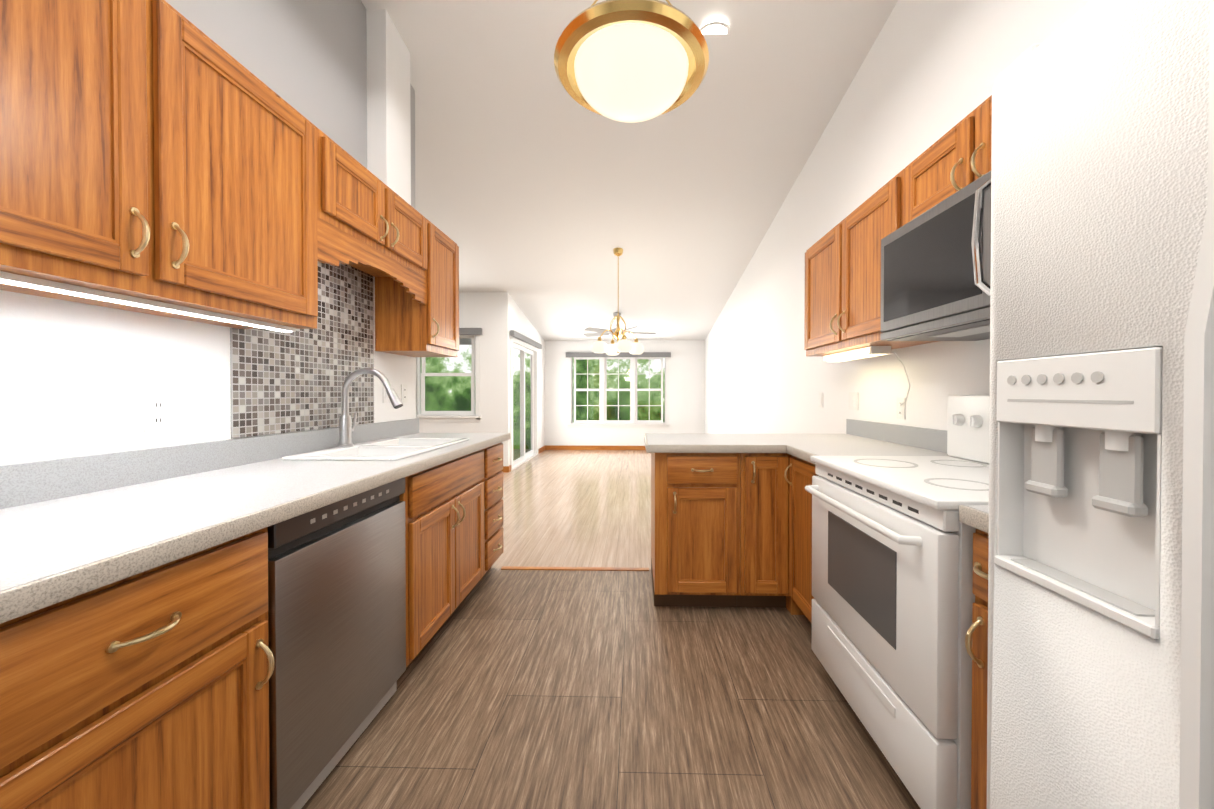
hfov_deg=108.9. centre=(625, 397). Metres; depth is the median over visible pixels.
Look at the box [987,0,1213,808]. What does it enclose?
refrigerator
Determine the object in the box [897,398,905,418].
electrical outlet
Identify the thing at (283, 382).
backsplash
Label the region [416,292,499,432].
wall
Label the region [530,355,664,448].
backdrop
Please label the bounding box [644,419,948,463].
countertop
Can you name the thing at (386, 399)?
light switch
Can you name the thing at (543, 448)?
baseboard
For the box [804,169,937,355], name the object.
upper cabinet
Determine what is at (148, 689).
base cabinet
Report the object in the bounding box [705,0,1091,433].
wall
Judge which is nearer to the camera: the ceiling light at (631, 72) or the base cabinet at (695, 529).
the ceiling light at (631, 72)
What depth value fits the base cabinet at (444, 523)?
1.98 m
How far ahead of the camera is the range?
1.25 m
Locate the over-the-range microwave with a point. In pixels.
(935, 271)
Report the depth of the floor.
1.68 m
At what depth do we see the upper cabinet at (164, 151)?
1.08 m
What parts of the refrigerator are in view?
panel, handle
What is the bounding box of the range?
[805,395,989,808]
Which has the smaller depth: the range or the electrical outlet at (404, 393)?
the range
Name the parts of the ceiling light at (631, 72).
bowl pendant light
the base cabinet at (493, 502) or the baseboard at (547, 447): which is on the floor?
the base cabinet at (493, 502)
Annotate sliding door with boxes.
[510,330,541,470]
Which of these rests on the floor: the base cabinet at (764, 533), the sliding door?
the base cabinet at (764, 533)
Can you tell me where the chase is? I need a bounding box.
[366,9,410,204]
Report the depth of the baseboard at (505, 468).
6.47 m
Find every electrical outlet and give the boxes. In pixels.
[143,394,169,431]
[401,384,407,401]
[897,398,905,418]
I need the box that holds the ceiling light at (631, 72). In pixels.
[554,0,708,122]
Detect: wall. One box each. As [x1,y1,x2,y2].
[0,0,415,464]
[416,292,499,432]
[500,292,544,465]
[545,340,704,445]
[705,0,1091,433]
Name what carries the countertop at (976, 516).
on the base cabinet at (976, 640)
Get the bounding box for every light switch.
[383,385,389,402]
[819,392,822,407]
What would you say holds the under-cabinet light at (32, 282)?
attached to the upper cabinet at (164, 151)
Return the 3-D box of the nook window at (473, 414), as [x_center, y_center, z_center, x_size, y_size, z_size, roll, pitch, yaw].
[-2.694,-0.330,6.520,1.110,1.395,0.165,0,1,1]
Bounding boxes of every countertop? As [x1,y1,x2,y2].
[0,368,509,623]
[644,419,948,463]
[959,505,988,532]
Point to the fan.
(599, 331)
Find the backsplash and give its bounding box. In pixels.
[230,261,373,438]
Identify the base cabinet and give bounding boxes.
[0,527,274,808]
[396,449,483,681]
[470,442,502,592]
[651,453,739,606]
[737,453,790,607]
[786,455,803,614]
[965,529,988,808]
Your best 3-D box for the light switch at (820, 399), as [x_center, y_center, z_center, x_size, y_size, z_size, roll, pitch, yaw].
[1.500,0.021,3.338,0.008,0.115,0.070,0,1,1]
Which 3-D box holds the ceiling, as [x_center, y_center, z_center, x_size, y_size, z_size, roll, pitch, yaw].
[-1.827,-2.037,3.680,7.280,1.904,11.360,0,1,1]
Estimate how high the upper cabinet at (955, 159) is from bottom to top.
0.293 m
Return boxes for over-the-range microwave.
[880,171,990,340]
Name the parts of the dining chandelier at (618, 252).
dining chandelier shade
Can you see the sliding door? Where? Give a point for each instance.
(523, 344)
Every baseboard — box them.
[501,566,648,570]
[502,465,509,471]
[538,445,545,453]
[546,445,645,449]
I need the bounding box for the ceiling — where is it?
[361,0,897,344]
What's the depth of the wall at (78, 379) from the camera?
1.43 m
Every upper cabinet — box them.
[0,0,317,328]
[316,127,426,304]
[375,219,458,356]
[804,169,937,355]
[903,95,991,224]
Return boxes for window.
[416,328,481,421]
[566,352,670,427]
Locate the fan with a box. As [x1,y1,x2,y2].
[583,313,655,338]
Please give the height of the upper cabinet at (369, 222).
0.495 m
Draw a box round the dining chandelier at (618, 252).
[591,248,643,355]
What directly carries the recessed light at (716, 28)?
in the ceiling
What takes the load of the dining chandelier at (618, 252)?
hanging from the ceiling
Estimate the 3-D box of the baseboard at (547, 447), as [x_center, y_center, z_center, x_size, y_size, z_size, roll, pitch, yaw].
[-0.038,1.055,9.038,3.320,0.090,0.015,0,1,1]
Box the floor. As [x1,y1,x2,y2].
[302,449,920,808]
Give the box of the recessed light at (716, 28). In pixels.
[700,22,729,34]
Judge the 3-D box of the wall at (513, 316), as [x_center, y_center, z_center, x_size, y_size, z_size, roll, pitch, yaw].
[-1.789,-1.039,7.769,0.120,4.300,2.600,0,1,1]
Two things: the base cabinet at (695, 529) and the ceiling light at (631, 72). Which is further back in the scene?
the base cabinet at (695, 529)
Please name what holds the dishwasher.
on the floor
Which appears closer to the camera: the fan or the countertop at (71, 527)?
the countertop at (71, 527)
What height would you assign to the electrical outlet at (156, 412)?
0.115 m
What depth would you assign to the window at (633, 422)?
9.08 m
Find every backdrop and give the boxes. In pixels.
[420,345,529,448]
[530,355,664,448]
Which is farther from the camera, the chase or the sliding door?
the sliding door
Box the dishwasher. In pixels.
[268,477,405,808]
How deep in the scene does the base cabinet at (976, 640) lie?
1.01 m
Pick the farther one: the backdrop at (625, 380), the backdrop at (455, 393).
the backdrop at (625, 380)
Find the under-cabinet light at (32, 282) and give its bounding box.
[0,271,294,331]

